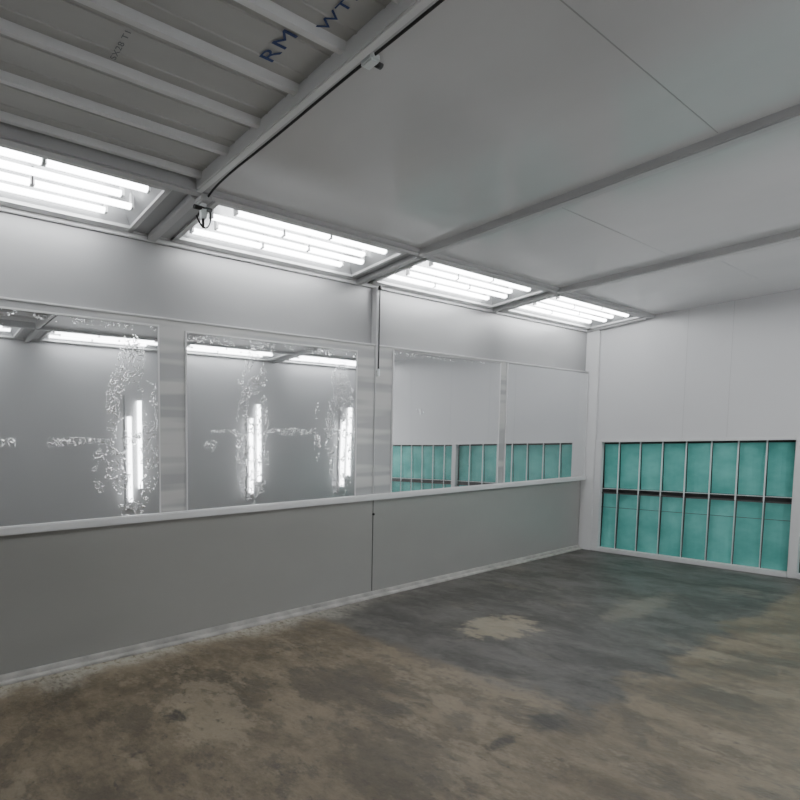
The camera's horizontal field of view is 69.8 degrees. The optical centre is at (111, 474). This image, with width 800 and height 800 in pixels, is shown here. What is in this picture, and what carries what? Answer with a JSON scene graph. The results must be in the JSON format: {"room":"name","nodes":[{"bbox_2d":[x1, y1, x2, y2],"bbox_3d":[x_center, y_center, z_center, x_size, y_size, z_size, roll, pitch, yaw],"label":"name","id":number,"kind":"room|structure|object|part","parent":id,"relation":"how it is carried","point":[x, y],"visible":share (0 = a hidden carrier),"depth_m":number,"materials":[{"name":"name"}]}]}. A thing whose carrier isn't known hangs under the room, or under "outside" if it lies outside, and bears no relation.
{"room":"paint spray booth","nodes":[
{"label":"paint spray booth","id":0,"kind":"room"},
{"bbox_2d":[0,144,171,232],"bbox_3d":[-0.618,-1.717,2.555,1.930,0.161,0.530,-3,4,-26],"label":"ceiling light fixture","id":1,"kind":"object","parent":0,"point":[29,181],"depth_m":2.81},
{"bbox_2d":[0,0,402,178],"bbox_3d":[-0.507,-1.654,0.964,3.450,0.072,2.356,-3,4,-26],"label":"ceiling","id":2,"kind":"structure","parent":0,"point":[189,78],"depth_m":1.93,"materials":[{"name":"grey metal"}]},
{"bbox_2d":[110,0,356,61],"bbox_3d":[0.461,-1.711,1.822,0.943,0.001,0.279,0,3,11],"label":"printed lettering","id":3,"kind":"object","parent":2,"relation":"attached to","point":[285,32],"visible":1,"depth_m":1.81,"materials":[{"name":"blue"}]},
{"bbox_2d":[0,211,587,674],"bbox_3d":[1.907,-0.373,4.204,10.500,3.200,0.155,-3,4,-26],"label":"wall","id":4,"kind":"structure","parent":0,"point":[72,593],"depth_m":3.73,"materials":[{"name":"white metal"}]},
{"bbox_2d":[0,306,160,512],"bbox_3d":[-0.504,-0.363,2.950,1.894,1.362,0.010,-3,4,-26],"label":"frame","id":5,"kind":"object","parent":4,"relation":"attached to","point":[3,307],"visible":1,"depth_m":3.31,"materials":[{"name":"grey metal"}]},
{"bbox_2d":[0,308,158,526],"bbox_3d":[-0.504,-0.357,2.950,1.870,1.350,0.001,-3,4,-26],"label":"glass pane","id":6,"kind":"object","parent":5,"relation":"in","point":[79,420],"visible":1,"depth_m":3.07,"materials":[{"name":"clear glass"}]},
{"bbox_2d":[185,331,357,510],"bbox_3d":[1.410,-0.437,3.869,1.904,1.342,0.010,-3,4,-26],"label":"frame","id":7,"kind":"object","parent":4,"relation":"attached to","point":[186,332],"visible":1,"depth_m":3.53,"materials":[{"name":"grey metal"}]},
{"bbox_2d":[187,333,355,509],"bbox_3d":[1.411,-0.431,3.869,1.880,1.330,0.001,-3,4,-26],"label":"glass pane","id":8,"kind":"object","parent":7,"relation":"in","point":[268,422],"visible":1,"depth_m":3.81,"materials":[{"name":"clear glass"}]},
{"bbox_2d":[0,545,581,686],"bbox_3d":[1.872,1.204,4.190,10.300,0.055,0.050,-3,4,-26],"label":"baseboard","id":9,"kind":"structure","parent":4,"relation":"attached to","point":[53,668],"depth_m":3.78,"materials":[{"name":"grey metal"}]},
{"bbox_2d":[0,476,586,535],"bbox_3d":[1.860,0.241,4.128,10.300,0.055,0.065,-3,4,-26],"label":"trim","id":10,"kind":"structure","parent":4,"relation":"attached to","point":[76,524],"depth_m":3.69,"materials":[{"name":"white metal"}]},
{"bbox_2d":[0,205,586,331],"bbox_3d":[1.818,-1.749,4.034,10.300,0.030,0.020,-3,4,-26],"label":"trim","id":11,"kind":"structure","parent":4,"relation":"attached to","point":[2,208],"depth_m":3.63,"materials":[{"name":"grey metal"}]},
{"bbox_2d":[0,296,588,371],"bbox_3d":[1.831,-1.199,4.055,10.300,0.015,0.042,-3,4,-26],"label":"trim","id":12,"kind":"structure","parent":4,"relation":"attached to","point":[4,298],"depth_m":3.64,"materials":[{"name":"grey metal"}]},
{"bbox_2d":[371,500,374,590],"bbox_3d":[2.554,0.691,4.511,0.017,0.900,0.018,-3,4,-26],"label":"rod","id":13,"kind":"object","parent":4,"relation":"attached to","point":[373,500],"visible":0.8,"depth_m":4.51,"materials":[{"name":"black metal"}]},
{"bbox_2d":[371,287,378,492],"bbox_3d":[2.505,-0.794,4.399,0.051,1.940,0.045,-3,4,-26],"label":"strip","id":14,"kind":"object","parent":4,"relation":"attached to","point":[375,292],"visible":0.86,"depth_m":4.35,"materials":[{"name":"grey metal"}]},
{"bbox_2d":[390,349,500,492],"bbox_3d":[3.608,-0.558,4.922,1.944,1.392,0.010,-3,4,-26],"label":"frame","id":15,"kind":"object","parent":4,"relation":"attached to","point":[393,349],"visible":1,"depth_m":4.54,"materials":[{"name":"grey metal"}]},
{"bbox_2d":[392,351,499,492],"bbox_3d":[3.609,-0.552,4.922,1.920,1.380,0.001,-3,4,-26],"label":"glass pane","id":16,"kind":"object","parent":4,"relation":"attached to","point":[446,409],"visible":1,"depth_m":4.87,"materials":[{"name":"clear glass"}]},
{"bbox_2d":[503,363,588,482],"bbox_3d":[5.549,-0.647,5.854,2.074,1.402,0.010,-3,4,-26],"label":"frame","id":17,"kind":"object","parent":4,"relation":"attached to","point":[507,363],"visible":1,"depth_m":5.44,"materials":[{"name":"grey metal"}]},
{"bbox_2d":[505,364,587,482],"bbox_3d":[5.550,-0.641,5.853,2.050,1.390,0.001,-3,4,-26],"label":"glass pane","id":18,"kind":"object","parent":17,"relation":"in","point":[547,408],"visible":1,"depth_m":5.80,"materials":[{"name":"clear glass"}]},
{"bbox_2d":[0,549,799,799],"bbox_3d":[2.741,1.361,2.739,10.900,0.120,3.730,-3,4,-26],"label":"floor","id":19,"kind":"structure","parent":0,"point":[582,674],"depth_m":2.70,"materials":[{"name":"concrete"}]},
{"bbox_2d":[591,436,799,578],"bbox_3d":[6.966,0.312,5.598,0.135,1.510,1.595,-3,4,-26],"label":"bank","id":20,"kind":"object","parent":19,"relation":"on","point":[779,552],"visible":0.99,"depth_m":5.49,"materials":[{"name":"metal"}]},
{"bbox_2d":[208,0,799,314],"bbox_3d":[2.644,-1.891,2.530,10.700,0.301,3.630,-3,4,-26],"label":"ceiling","id":21,"kind":"structure","parent":0,"point":[481,112],"depth_m":2.40,"materials":[{"name":"white metal"}]},
{"bbox_2d":[132,190,198,241],"bbox_3d":[0.367,-1.700,2.986,0.340,0.097,0.614,-3,4,-26],"label":"ceiling beam","id":22,"kind":"structure","parent":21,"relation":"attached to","point":[171,214],"depth_m":3.05,"materials":[{"name":"grey metal"}]},
{"bbox_2d":[193,194,212,228],"bbox_3d":[0.557,-1.600,2.811,0.140,0.174,0.080,-3,4,-26],"label":"bracket","id":23,"kind":"object","parent":21,"relation":"attached to","point":[201,203],"visible":1,"depth_m":2.80,"materials":[{"name":"grey metal"}]},
{"bbox_3d":[0.563,-1.577,2.845,0.103,0.101,0.038,-1,3,-5],"label":"bracket cord","id":24,"kind":"part","parent":23,"relation":"part of","materials":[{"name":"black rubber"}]},
{"bbox_2d":[171,201,406,278],"bbox_3d":[1.404,-1.805,3.526,1.920,0.161,0.530,-3,4,-26],"label":"ceiling light fixture","id":25,"kind":"object","parent":21,"relation":"attached to","point":[232,230],"depth_m":3.55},
{"bbox_2d":[196,0,433,192],"bbox_3d":[1.011,-1.699,1.736,0.055,0.120,2.280,-3,4,-26],"label":"ceiling beam","id":26,"kind":"structure","parent":21,"relation":"attached to","point":[389,20],"depth_m":1.96,"materials":[{"name":"grey metal"}]},
{"bbox_2d":[197,0,444,216],"bbox_3d":[1.062,-1.611,1.834,0.095,0.119,2.325,-3,4,-26],"label":"power cable","id":27,"kind":"object","parent":21,"relation":"attached to","point":[372,60],"visible":0.98,"depth_m":1.87,"materials":[{"name":"black rubber"}]},
{"bbox_2d":[0,122,654,318],"bbox_3d":[2.087,-1.847,3.522,10.350,0.185,0.055,-3,4,-26],"label":"ceiling beam","id":28,"kind":"structure","parent":21,"relation":"attached to","point":[10,135],"depth_m":2.71,"materials":[{"name":"grey metal"}]},
{"bbox_2d":[377,285,381,376],"bbox_3d":[2.517,-1.352,4.337,0.024,0.840,0.025,-3,4,-26],"label":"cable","id":29,"kind":"object","parent":21,"relation":"hanging from","point":[380,286],"visible":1,"depth_m":4.34,"materials":[{"name":"black metal"}]},
{"bbox_3d":[2.515,-1.377,4.339,0.014,0.770,0.014,-2,4,-26],"label":"cord","id":30,"kind":"part","parent":29,"relation":"part of","materials":[{"name":"white rubber"}]},
{"bbox_2d":[351,253,421,284],"bbox_3d":[2.296,-1.784,3.911,0.314,0.097,0.613,-3,4,-26],"label":"ceiling beam","id":31,"kind":"structure","parent":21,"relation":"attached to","point":[406,259],"depth_m":3.97,"materials":[{"name":"grey metal"}]},
{"bbox_2d":[369,258,546,308],"bbox_3d":[3.422,-1.893,4.494,2.040,0.161,0.530,-3,4,-26],"label":"ceiling light fixture","id":32,"kind":"object","parent":21,"relation":"attached to","point":[427,277],"depth_m":4.54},
{"bbox_2d":[490,291,556,312],"bbox_3d":[4.317,-1.872,4.882,0.384,0.097,0.614,-3,4,-26],"label":"ceiling beam","id":33,"kind":"structure","parent":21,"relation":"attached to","point":[547,294],"depth_m":4.98,"materials":[{"name":"grey metal"}]},
{"bbox_2d":[501,294,641,329],"bbox_3d":[5.553,-1.987,5.516,2.170,0.161,0.530,-3,4,-26],"label":"ceiling light fixture","id":34,"kind":"object","parent":21,"relation":"attached to","point":[559,309],"depth_m":5.60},
{"bbox_2d":[419,104,799,256],"bbox_3d":[2.987,-1.740,2.686,0.090,0.070,2.280,-3,4,-26],"label":"ceiling beam","id":35,"kind":"structure","parent":21,"relation":"attached to","point":[791,115],"depth_m":2.63,"materials":[{"name":"grey metal"}]},
{"bbox_2d":[557,229,799,293],"bbox_3d":[5.059,-1.831,3.680,0.090,0.070,2.280,-3,4,-26],"label":"ceiling beam","id":36,"kind":"structure","parent":21,"relation":"attached to","point":[792,235],"depth_m":3.92,"materials":[{"name":"grey metal"}]},
{"bbox_2d":[596,289,799,572],"bbox_3d":[7.399,-0.525,4.889,0.301,3.250,3.670,-3,4,-26],"label":"wall","id":37,"kind":"structure","parent":0,"point":[731,369],"depth_m":5.42,"materials":[{"name":"white metal"}]},
{"bbox_2d":[578,330,600,549],"bbox_3d":[6.530,-0.468,6.307,0.045,3.000,0.130,-3,4,-26],"label":"trim","id":38,"kind":"structure","parent":37,"relation":"attached to","point":[593,344],"depth_m":6.28,"materials":[{"name":"white metal"}]},
{"bbox_2d":[587,317,647,331],"bbox_3d":[6.419,-1.963,5.883,0.365,0.097,0.600,-3,4,-26],"label":"ceiling beam","id":39,"kind":"structure","parent":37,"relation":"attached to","point":[643,318],"depth_m":5.98,"materials":[{"name":"grey metal"}]}
]}

